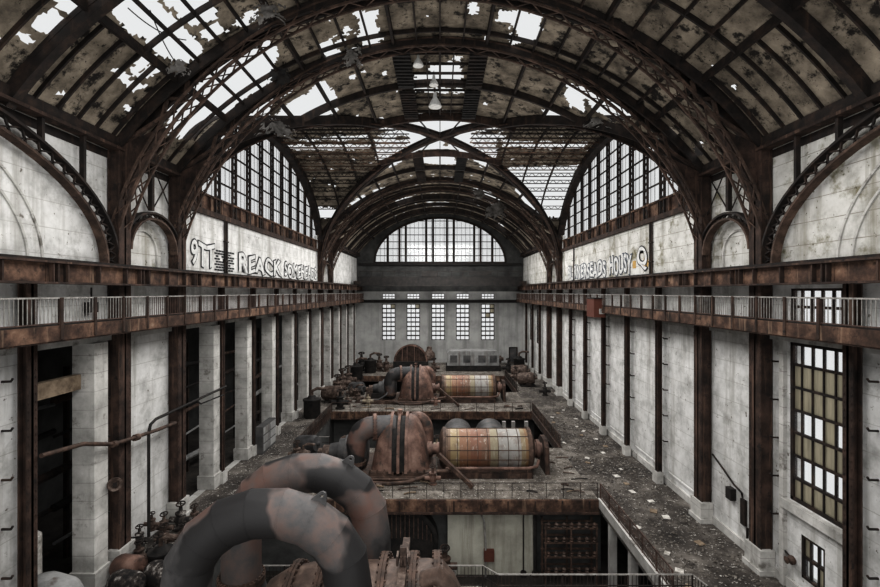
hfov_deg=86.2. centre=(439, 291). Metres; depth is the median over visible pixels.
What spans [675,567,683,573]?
debris slab
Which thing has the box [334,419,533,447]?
wall
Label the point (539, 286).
girder
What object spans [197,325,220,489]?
concrete pier
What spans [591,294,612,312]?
gallery railing
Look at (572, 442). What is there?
rubble
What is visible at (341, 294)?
gallery railing
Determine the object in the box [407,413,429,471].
exhaust hood
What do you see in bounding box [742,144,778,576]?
steel column
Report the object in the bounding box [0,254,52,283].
girder
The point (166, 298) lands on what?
gallery railing
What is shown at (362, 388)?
motor
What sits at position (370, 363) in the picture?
drum
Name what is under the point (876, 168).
trim
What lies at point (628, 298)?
gallery railing
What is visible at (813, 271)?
girder
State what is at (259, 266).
graffiti lettering
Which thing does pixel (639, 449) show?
trim
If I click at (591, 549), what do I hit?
shelf
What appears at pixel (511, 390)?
wall
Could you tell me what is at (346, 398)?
valve
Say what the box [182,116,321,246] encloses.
window
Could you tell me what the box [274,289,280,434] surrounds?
steel column
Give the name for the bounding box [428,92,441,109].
pendant lamp
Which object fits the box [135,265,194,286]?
girder
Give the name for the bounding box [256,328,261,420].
rack
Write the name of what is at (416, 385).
turbine
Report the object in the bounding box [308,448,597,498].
floor
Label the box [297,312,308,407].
concrete pier
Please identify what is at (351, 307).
concrete pier
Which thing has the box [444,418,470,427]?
tank
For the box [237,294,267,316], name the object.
gallery railing
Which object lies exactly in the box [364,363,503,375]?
floor
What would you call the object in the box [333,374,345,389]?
valve
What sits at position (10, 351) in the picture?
trim
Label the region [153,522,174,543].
valve
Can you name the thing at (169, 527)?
valve
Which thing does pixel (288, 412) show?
concrete pier
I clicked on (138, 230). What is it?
trim
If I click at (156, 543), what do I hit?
valve
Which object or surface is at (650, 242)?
downpipe
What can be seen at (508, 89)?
ceiling
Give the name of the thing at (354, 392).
pipe
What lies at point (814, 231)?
wall
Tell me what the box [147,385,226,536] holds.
pipe
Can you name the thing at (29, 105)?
girder
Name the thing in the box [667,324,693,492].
trim
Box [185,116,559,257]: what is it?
rib
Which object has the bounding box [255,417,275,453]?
tall cabinet
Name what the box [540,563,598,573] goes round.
shelf
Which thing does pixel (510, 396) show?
floor
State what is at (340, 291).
steel column
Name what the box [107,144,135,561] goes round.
steel column
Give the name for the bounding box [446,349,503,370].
generator
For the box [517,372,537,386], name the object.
motor
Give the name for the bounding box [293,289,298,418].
steel column
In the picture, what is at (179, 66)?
sheet
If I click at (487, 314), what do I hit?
window
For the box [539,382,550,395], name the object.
valve
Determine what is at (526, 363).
steel column
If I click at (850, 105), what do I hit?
girder
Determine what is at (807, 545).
window
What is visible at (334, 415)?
beam
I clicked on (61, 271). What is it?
girder
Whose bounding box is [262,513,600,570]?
wall
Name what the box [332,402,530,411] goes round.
railing
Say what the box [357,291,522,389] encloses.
wall
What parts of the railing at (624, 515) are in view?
post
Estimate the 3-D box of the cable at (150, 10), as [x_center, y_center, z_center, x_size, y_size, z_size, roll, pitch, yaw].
[-12.073,-11.073,20.746,0.044,1.873,1.620,0,0,20]
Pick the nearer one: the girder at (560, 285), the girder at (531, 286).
the girder at (560, 285)
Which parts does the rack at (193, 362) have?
frame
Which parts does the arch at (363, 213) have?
gusset plate, gusset plate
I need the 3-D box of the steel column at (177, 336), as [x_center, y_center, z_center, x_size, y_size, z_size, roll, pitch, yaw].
[-15.185,3.150,27.350,0.770,20.100,1.280,0,0,0]
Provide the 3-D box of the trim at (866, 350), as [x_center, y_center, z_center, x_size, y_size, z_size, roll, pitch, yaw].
[15.545,2.000,46.000,0.170,0.400,84.000,0,0,0]
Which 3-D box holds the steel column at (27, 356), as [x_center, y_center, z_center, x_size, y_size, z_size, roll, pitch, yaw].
[-15.242,6.450,17.163,0.724,13.500,1.013,0,0,0]
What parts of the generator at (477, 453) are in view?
bedplate panel, stator casing, bedplate panel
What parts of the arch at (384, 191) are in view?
gusset plate, gusset plate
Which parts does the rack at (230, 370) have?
frame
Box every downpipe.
[223,221,228,272]
[572,248,574,279]
[648,222,653,273]
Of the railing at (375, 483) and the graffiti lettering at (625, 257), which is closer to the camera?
the railing at (375, 483)
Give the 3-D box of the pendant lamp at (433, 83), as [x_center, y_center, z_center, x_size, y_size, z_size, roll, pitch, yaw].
[-0.400,-13.925,30.600,0.608,0.950,0.608,0,0,0]
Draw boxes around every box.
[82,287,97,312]
[586,298,606,316]
[712,453,748,538]
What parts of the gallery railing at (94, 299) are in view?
post, post, rail, rail, post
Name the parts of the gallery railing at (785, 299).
post, rail, rail, post, post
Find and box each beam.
[38,374,80,400]
[327,499,599,514]
[331,412,531,419]
[363,376,503,381]
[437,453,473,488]
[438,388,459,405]
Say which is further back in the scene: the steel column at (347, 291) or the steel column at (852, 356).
the steel column at (347, 291)
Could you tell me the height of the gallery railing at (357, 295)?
1.550 m
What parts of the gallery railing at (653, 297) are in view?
post, rail, post, post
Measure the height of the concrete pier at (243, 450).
10.940 m
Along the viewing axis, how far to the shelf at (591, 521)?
29.86 m
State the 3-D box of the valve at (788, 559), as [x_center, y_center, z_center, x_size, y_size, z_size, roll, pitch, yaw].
[15.380,11.728,21.009,0.340,0.530,1.005,0,0,0]
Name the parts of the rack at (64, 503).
frame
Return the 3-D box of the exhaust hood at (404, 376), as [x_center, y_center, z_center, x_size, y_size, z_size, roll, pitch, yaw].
[-4.200,10.875,57.600,1.400,3.550,4.000,0,0,0]
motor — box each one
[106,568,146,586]
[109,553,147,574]
[143,559,163,586]
[293,435,321,452]
[321,385,343,402]
[348,382,365,394]
[511,365,530,373]
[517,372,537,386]
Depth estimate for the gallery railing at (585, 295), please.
45.41 m
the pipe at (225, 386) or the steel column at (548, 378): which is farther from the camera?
the steel column at (548, 378)
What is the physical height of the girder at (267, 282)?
0.970 m
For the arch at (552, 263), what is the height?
2.147 m
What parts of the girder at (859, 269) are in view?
crane rail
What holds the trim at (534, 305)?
attached to the wall at (729, 351)
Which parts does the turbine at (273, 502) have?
casing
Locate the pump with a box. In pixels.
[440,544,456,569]
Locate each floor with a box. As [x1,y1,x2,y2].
[38,363,311,573]
[104,367,365,586]
[265,390,652,586]
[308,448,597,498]
[332,392,529,411]
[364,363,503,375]
[499,363,785,586]
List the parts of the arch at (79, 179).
spandrel post, spandrel post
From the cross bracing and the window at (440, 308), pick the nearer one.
the cross bracing
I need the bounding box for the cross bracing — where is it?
[138,166,172,215]
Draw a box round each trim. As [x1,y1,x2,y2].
[0,162,43,256]
[0,187,28,255]
[0,303,357,355]
[136,229,157,266]
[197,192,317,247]
[307,411,330,434]
[358,263,521,264]
[360,300,519,302]
[504,375,517,391]
[523,303,879,354]
[529,305,534,366]
[531,411,561,447]
[535,306,541,372]
[543,307,545,375]
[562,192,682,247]
[562,309,572,396]
[575,311,587,408]
[590,317,600,419]
[598,498,671,586]
[609,316,623,437]
[634,320,654,461]
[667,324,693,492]
[722,229,743,266]
[779,337,786,585]
[780,497,841,543]
[836,162,879,256]
[851,187,879,255]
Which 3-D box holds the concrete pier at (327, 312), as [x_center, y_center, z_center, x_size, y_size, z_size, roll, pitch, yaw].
[-15.625,7.730,65.060,1.150,10.940,1.020,0,0,0]
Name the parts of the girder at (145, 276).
crane rail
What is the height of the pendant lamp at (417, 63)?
0.750 m
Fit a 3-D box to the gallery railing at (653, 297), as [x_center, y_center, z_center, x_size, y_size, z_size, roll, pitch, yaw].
[13.985,0.965,29.962,0.130,1.550,5.275,0,0,0]
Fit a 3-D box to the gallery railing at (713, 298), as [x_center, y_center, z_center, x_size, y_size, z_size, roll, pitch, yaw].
[13.985,0.965,24.861,0.130,1.550,4.977,0,0,0]
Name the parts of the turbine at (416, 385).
pressure casing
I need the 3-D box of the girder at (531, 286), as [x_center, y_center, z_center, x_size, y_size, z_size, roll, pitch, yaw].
[14.625,-0.785,74.200,0.750,0.970,5.600,0,0,0]
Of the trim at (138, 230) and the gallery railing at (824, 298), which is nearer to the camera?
the gallery railing at (824, 298)
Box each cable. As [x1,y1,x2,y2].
[128,8,185,39]
[150,10,175,62]
[300,127,363,135]
[529,125,586,134]
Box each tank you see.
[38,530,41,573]
[38,571,83,586]
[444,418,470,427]
[476,418,502,427]
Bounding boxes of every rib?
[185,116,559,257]
[320,116,694,257]
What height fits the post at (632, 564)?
4.500 m
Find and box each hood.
[371,413,390,471]
[395,344,425,360]
[399,371,409,398]
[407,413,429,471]
[421,366,433,398]
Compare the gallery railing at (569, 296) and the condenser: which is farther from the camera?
the gallery railing at (569, 296)
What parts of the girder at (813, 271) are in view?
crane rail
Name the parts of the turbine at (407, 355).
casing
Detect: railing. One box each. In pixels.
[0,297,59,327]
[58,296,146,338]
[145,295,199,328]
[198,295,237,321]
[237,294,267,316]
[264,565,707,586]
[267,294,288,312]
[288,294,301,310]
[300,403,331,434]
[305,294,318,308]
[307,483,597,497]
[319,293,330,305]
[330,293,339,304]
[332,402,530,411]
[340,293,347,303]
[348,293,354,302]
[354,293,363,299]
[505,370,516,389]
[516,293,525,299]
[525,293,531,302]
[532,293,539,303]
[532,402,560,446]
[540,293,549,304]
[549,293,560,305]
[561,294,574,308]
[578,294,591,308]
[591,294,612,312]
[600,483,673,586]
[612,294,642,316]
[642,295,681,321]
[680,295,734,328]
[733,296,821,338]
[820,297,879,327]
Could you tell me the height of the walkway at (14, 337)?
0.610 m
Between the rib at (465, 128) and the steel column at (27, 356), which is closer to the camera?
the steel column at (27, 356)
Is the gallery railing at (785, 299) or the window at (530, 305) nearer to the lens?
the gallery railing at (785, 299)
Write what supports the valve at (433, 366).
on the floor at (442, 370)
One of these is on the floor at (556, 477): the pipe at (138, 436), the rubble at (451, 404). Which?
the rubble at (451, 404)
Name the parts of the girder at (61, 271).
crane rail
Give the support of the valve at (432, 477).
on the floor at (556, 477)
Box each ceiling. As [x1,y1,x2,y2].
[0,0,879,181]
[187,47,692,241]
[329,182,550,257]
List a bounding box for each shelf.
[540,520,598,529]
[540,534,598,543]
[540,548,598,558]
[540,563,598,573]
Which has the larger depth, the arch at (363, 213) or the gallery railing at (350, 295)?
the gallery railing at (350, 295)
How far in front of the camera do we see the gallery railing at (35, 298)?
16.10 m
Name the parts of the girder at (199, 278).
crane rail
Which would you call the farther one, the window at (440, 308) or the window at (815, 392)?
the window at (440, 308)
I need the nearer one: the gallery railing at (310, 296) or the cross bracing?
the cross bracing
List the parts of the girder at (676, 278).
crane rail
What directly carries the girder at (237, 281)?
on the steel column at (252, 290)
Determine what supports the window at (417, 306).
in the wall at (508, 317)
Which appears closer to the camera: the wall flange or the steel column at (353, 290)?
the wall flange
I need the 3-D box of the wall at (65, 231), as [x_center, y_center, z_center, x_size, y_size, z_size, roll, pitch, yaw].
[-15.850,-4.100,46.000,0.500,6.200,84.000,0,0,0]
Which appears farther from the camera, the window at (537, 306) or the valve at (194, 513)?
the window at (537, 306)
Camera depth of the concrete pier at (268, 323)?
42.45 m
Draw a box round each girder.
[0,80,181,176]
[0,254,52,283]
[45,258,140,285]
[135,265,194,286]
[190,270,234,287]
[231,274,263,287]
[261,276,285,288]
[283,278,303,288]
[301,280,316,288]
[315,281,328,289]
[327,282,337,289]
[331,243,359,255]
[336,283,345,289]
[344,284,350,289]
[351,284,361,289]
[518,284,528,289]
[520,243,548,255]
[529,284,535,289]
[534,283,543,289]
[542,282,552,289]
[551,281,564,289]
[563,280,578,288]
[576,278,596,288]
[594,276,618,288]
[616,274,648,287]
[645,270,689,287]
[685,265,744,286]
[698,80,879,176]
[739,258,834,285]
[827,254,879,283]
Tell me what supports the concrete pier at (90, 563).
on the floor at (208, 496)
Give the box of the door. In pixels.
[509,347,517,362]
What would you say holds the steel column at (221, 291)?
on the floor at (208, 496)
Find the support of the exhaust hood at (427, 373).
attached to the turbine at (416, 385)
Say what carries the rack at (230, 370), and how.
on the floor at (50, 525)
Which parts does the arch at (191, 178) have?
gusset plate, gusset plate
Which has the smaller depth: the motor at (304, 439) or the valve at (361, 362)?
the motor at (304, 439)
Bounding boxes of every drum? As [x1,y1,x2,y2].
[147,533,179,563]
[303,387,326,418]
[350,357,366,379]
[364,352,379,372]
[513,350,528,364]
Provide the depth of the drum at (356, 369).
70.34 m
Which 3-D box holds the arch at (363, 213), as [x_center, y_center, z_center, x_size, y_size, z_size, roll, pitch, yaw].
[0.000,-8.016,65.800,31.802,13.432,0.780,0,0,0]
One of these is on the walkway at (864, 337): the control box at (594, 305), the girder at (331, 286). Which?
the control box at (594, 305)
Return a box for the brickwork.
[215,250,233,271]
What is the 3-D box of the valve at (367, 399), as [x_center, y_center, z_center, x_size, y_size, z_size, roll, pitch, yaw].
[-8.400,12.452,54.900,1.265,1.496,0.686,0,0,0]
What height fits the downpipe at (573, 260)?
4.000 m
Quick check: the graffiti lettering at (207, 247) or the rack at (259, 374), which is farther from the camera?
the rack at (259, 374)
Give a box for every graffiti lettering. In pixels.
[190,238,214,268]
[238,251,281,277]
[284,261,316,280]
[568,259,605,279]
[609,252,631,276]
[633,245,648,271]
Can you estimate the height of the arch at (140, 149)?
13.432 m
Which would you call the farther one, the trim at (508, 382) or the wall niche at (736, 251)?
the trim at (508, 382)
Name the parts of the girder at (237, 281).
crane rail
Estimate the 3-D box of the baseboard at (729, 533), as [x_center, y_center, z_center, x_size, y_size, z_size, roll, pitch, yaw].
[15.560,12.975,46.000,0.120,0.450,84.000,0,0,0]
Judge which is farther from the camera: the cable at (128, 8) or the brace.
the brace
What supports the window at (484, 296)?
in the wall at (508, 317)
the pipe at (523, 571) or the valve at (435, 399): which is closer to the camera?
the pipe at (523, 571)
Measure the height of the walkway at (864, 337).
0.610 m
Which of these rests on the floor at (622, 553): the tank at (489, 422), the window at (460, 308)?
the tank at (489, 422)
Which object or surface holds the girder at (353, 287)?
on the steel column at (353, 290)
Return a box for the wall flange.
[107,477,122,491]
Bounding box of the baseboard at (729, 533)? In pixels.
[528,364,799,586]
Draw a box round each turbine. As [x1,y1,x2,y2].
[160,453,460,586]
[318,409,448,485]
[362,363,444,405]
[393,344,434,367]
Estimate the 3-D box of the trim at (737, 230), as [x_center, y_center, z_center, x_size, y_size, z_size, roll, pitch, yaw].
[15.770,-2.155,24.900,0.120,2.310,2.620,0,0,0]
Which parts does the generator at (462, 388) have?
stator casing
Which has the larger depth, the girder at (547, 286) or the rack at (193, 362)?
the girder at (547, 286)
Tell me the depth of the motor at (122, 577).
20.06 m
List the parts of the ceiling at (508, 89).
louvre panel, louvre panel, louvre panel, louvre panel, louvre panel, louvre panel, louvre panel, louvre panel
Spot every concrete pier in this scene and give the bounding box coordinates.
[69,342,110,586]
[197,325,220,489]
[233,320,252,459]
[262,317,276,426]
[281,314,294,421]
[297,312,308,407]
[312,310,320,396]
[324,308,331,385]
[334,307,340,379]
[342,306,347,372]
[349,305,353,366]
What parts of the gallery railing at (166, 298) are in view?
post, post, rail, rail, post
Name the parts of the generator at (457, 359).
access panel, access panel, casing, access panel, access panel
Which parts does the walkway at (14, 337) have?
deck plate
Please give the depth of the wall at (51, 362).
29.73 m
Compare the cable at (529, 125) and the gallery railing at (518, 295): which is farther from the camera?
the gallery railing at (518, 295)
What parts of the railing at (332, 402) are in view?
rail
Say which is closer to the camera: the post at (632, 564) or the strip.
the post at (632, 564)
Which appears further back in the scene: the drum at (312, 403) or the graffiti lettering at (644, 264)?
the drum at (312, 403)
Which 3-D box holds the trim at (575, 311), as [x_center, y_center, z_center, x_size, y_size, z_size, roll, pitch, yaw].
[15.575,7.175,51.850,0.070,10.350,4.540,0,0,0]
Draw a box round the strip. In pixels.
[469,272,491,274]
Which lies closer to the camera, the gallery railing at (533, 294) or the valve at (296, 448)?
the valve at (296, 448)
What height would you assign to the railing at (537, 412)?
1.025 m
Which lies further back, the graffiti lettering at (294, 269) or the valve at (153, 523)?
the graffiti lettering at (294, 269)
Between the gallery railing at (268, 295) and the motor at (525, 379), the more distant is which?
the motor at (525, 379)
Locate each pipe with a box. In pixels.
[39,421,176,457]
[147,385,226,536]
[296,443,314,452]
[352,384,363,396]
[520,515,525,577]
[532,515,537,577]
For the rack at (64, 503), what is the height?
9.500 m
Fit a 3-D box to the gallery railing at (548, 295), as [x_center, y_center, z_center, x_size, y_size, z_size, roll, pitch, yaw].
[13.985,0.965,62.989,0.130,1.550,5.623,0,0,0]
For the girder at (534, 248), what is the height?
0.600 m
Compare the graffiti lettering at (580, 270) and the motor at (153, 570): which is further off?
the graffiti lettering at (580, 270)
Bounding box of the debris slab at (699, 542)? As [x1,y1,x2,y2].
[694,540,705,545]
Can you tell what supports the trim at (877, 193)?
attached to the wall at (814, 231)
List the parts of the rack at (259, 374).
frame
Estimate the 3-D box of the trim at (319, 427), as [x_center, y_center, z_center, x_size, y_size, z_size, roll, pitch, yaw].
[-12.115,13.420,45.900,0.270,0.560,12.200,0,0,0]
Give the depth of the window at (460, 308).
88.08 m
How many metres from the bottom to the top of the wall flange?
0.616 m
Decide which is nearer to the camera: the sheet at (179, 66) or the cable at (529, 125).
the sheet at (179, 66)
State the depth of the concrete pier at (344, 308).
75.85 m
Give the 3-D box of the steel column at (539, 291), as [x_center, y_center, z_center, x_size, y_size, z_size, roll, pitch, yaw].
[15.110,6.450,71.400,0.460,13.500,0.680,0,0,0]
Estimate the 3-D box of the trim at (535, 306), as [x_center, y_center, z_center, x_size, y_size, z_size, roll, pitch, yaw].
[15.575,7.175,74.200,0.070,10.350,4.640,0,0,0]
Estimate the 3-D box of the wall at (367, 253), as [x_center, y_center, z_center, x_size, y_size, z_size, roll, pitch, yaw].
[0.000,-7.500,88.250,31.200,14.800,0.500,0,0,0]
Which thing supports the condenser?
on the floor at (622, 553)
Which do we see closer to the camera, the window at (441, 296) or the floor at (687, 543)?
the floor at (687, 543)
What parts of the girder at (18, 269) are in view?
crane rail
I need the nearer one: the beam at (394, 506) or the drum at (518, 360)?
the beam at (394, 506)
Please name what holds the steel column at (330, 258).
on the floor at (208, 496)
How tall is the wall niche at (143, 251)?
3.050 m
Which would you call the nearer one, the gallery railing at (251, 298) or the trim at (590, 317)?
the gallery railing at (251, 298)
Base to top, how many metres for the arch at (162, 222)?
2.147 m
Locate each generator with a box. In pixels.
[427,427,549,478]
[432,374,505,401]
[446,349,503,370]
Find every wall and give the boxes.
[0,103,356,283]
[0,283,356,586]
[38,311,311,512]
[212,382,374,586]
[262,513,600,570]
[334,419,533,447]
[357,213,522,290]
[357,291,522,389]
[448,515,532,574]
[511,390,652,584]
[523,103,879,283]
[523,283,879,586]
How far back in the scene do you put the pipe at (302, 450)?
35.32 m
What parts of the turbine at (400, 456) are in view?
pressure casing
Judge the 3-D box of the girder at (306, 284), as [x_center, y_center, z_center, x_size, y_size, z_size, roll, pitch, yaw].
[-14.625,-0.785,51.850,0.750,0.970,5.500,0,0,0]
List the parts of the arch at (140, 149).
gusset plate, gusset plate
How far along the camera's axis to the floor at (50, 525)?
28.05 m
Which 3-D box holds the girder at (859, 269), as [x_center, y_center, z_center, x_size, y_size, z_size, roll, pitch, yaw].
[14.625,-0.785,11.650,0.750,0.970,11.300,0,0,0]
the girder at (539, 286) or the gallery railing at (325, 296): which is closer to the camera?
the gallery railing at (325, 296)
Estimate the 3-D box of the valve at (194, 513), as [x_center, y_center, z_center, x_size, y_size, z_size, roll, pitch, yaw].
[-13.900,12.615,26.600,0.990,1.171,0.537,0,0,0]
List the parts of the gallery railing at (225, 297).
post, post, rail, post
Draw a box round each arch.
[0,107,118,263]
[110,0,769,262]
[131,212,177,255]
[168,36,711,267]
[317,177,562,280]
[324,261,331,276]
[329,187,550,281]
[548,261,555,276]
[702,212,748,255]
[761,107,879,263]
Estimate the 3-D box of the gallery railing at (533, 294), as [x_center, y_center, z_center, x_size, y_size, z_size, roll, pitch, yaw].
[13.985,0.965,68.589,0.130,1.550,5.623,0,0,0]
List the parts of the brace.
post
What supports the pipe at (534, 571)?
attached to the wall at (504, 533)
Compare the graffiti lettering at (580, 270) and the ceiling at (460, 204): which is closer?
the graffiti lettering at (580, 270)
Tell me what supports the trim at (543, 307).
attached to the wall at (729, 351)
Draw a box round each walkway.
[0,299,363,349]
[516,299,879,349]
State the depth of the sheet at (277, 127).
30.00 m
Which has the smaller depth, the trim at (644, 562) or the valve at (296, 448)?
the trim at (644, 562)
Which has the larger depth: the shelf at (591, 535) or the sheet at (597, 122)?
the sheet at (597, 122)
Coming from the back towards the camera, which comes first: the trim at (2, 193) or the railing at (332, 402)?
the railing at (332, 402)
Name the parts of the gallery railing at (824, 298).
rail, rail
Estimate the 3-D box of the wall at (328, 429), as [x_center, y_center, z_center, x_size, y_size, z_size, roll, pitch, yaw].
[-12.250,16.150,46.000,0.300,4.500,84.000,0,0,0]
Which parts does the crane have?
handrail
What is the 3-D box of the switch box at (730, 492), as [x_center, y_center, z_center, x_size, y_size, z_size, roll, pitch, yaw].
[15.448,11.129,25.035,0.313,4.141,2.790,0,0,-2]
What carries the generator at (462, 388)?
on the floor at (510, 396)
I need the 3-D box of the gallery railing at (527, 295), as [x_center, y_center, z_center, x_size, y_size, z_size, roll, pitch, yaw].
[13.985,0.965,74.189,0.130,1.550,5.623,0,0,0]
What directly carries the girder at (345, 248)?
on the steel column at (330, 258)
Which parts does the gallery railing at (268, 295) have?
post, post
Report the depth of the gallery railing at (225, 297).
29.14 m
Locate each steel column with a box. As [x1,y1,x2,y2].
[1,284,37,586]
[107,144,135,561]
[167,172,190,523]
[218,288,227,483]
[250,288,256,455]
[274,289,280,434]
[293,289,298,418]
[308,289,310,394]
[318,240,324,386]
[328,244,334,385]
[339,290,341,372]
[346,290,349,369]
[353,290,354,361]
[525,290,527,365]
[530,290,533,372]
[537,290,540,378]
[545,244,551,386]
[554,240,562,395]
[567,289,574,405]
[581,289,590,418]
[599,289,609,434]
[622,288,634,455]
[652,288,667,483]
[689,172,712,523]
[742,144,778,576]
[842,284,878,586]
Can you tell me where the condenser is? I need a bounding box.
[388,515,437,558]
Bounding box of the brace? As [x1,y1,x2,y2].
[707,166,741,215]
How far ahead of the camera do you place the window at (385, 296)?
88.08 m
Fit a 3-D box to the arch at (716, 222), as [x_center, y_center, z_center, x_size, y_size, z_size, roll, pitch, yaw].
[15.200,-3.147,24.900,0.400,2.147,4.949,0,0,0]
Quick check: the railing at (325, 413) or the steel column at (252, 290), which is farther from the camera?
the railing at (325, 413)
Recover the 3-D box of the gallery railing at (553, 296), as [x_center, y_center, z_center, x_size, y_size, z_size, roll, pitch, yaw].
[13.985,0.965,57.389,0.130,1.550,5.623,0,0,0]
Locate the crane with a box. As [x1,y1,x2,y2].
[353,271,526,285]
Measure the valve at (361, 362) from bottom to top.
3.122 m
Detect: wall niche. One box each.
[131,223,160,267]
[719,223,748,267]
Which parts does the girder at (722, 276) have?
crane rail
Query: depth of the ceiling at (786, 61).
19.85 m
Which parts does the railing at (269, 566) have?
rail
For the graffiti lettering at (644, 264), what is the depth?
36.08 m
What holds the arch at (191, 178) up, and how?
attached to the steel column at (701, 506)
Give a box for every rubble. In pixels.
[145,370,767,586]
[311,404,592,496]
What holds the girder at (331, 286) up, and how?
on the steel column at (330, 258)
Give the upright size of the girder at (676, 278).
0.970 m
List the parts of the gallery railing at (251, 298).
post, post, post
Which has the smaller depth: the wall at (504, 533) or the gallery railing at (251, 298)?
the wall at (504, 533)
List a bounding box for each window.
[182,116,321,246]
[373,217,506,262]
[382,294,394,298]
[382,304,394,339]
[407,294,419,298]
[407,304,419,339]
[431,304,444,339]
[432,294,444,298]
[456,294,468,298]
[456,304,468,339]
[481,294,493,298]
[481,304,493,339]
[530,305,530,339]
[537,306,537,342]
[558,130,702,246]
[790,342,841,527]
[791,288,841,323]
[802,535,824,586]
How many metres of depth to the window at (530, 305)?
81.30 m
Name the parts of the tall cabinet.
door, door, door, door, door, door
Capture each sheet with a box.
[165,60,190,76]
[248,3,285,25]
[253,121,294,138]
[266,63,293,87]
[342,44,361,67]
[470,187,487,200]
[485,199,506,219]
[582,117,612,131]
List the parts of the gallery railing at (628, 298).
post, post, post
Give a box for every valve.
[131,524,149,547]
[133,538,147,558]
[144,511,159,531]
[145,531,163,552]
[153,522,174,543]
[155,511,174,535]
[168,500,192,530]
[175,523,185,539]
[190,503,198,517]
[288,440,300,454]
[331,388,348,409]
[333,368,351,389]
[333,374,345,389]
[344,365,356,386]
[345,393,351,404]
[346,384,353,396]
[352,389,363,401]
[353,352,364,370]
[362,392,373,405]
[376,353,383,370]
[380,356,392,371]
[425,464,440,485]
[430,358,439,372]
[431,394,439,405]
[502,358,510,372]
[510,366,518,380]
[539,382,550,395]
[778,543,795,564]
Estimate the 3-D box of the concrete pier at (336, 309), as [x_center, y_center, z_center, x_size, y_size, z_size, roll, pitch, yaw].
[-15.625,7.730,70.660,1.150,10.940,1.020,0,0,0]
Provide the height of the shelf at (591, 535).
0.090 m
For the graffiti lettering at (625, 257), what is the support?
attached to the wall at (814, 231)
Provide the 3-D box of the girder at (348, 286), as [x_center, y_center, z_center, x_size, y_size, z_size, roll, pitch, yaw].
[-14.625,-0.785,74.200,0.750,0.970,5.600,0,0,0]
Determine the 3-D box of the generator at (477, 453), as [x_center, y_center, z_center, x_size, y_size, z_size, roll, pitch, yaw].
[3.460,11.700,35.170,8.920,3.116,4.060,0,0,0]
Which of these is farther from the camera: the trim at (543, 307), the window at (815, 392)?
the trim at (543, 307)
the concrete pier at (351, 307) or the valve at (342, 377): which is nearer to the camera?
the valve at (342, 377)
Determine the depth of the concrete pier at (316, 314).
59.05 m
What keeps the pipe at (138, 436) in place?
attached to the steel column at (27, 356)
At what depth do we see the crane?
82.10 m
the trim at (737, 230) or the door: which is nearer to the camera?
the trim at (737, 230)
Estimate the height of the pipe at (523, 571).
4.300 m
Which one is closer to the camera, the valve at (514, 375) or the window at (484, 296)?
the valve at (514, 375)
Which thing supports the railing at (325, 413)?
on the floor at (556, 477)
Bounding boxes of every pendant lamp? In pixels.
[413,55,423,67]
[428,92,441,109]
[429,75,438,86]
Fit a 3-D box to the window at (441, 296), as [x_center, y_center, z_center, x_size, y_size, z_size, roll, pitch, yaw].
[-0.350,0.800,88.150,2.400,1.000,0.200,0,0,0]
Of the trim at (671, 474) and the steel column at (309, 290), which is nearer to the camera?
the trim at (671, 474)
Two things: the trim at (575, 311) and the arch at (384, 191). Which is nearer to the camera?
the trim at (575, 311)
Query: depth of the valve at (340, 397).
52.97 m
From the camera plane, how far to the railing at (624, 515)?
24.39 m
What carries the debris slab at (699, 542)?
on the floor at (687, 543)
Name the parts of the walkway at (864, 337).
deck plate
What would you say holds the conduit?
attached to the wall at (504, 533)
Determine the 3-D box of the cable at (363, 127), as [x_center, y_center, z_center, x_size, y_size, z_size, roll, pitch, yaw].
[-7.511,-12.438,35.005,0.042,2.647,7.244,0,0,34]
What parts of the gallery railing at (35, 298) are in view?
rail, rail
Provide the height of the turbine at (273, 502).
7.287 m
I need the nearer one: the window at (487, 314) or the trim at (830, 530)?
the trim at (830, 530)
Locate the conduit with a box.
[481,515,493,565]
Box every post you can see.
[608,524,616,586]
[628,551,637,586]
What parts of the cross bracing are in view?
post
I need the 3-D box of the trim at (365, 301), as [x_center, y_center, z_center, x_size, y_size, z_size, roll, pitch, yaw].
[0.000,1.725,87.865,30.400,0.550,0.230,0,0,0]
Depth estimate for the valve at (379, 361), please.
78.62 m
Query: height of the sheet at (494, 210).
3.031 m
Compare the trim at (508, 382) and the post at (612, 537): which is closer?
the post at (612, 537)
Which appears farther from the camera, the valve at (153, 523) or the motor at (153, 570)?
the valve at (153, 523)
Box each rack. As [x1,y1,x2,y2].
[50,366,71,557]
[186,342,198,471]
[225,333,234,437]
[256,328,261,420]
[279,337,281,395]
[540,516,598,586]
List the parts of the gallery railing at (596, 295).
post, post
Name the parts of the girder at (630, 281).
crane rail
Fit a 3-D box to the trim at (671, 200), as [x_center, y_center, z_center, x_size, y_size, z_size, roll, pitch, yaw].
[15.600,-6.000,43.800,0.240,1.100,31.600,0,0,0]
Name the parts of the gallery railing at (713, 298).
post, rail, rail, post, post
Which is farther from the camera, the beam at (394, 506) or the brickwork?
the brickwork
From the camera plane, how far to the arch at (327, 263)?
64.49 m
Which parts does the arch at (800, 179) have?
spandrel post, spandrel post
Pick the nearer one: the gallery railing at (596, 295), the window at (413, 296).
the gallery railing at (596, 295)
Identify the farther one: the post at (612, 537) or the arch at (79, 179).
the post at (612, 537)
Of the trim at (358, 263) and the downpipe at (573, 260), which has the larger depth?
the trim at (358, 263)

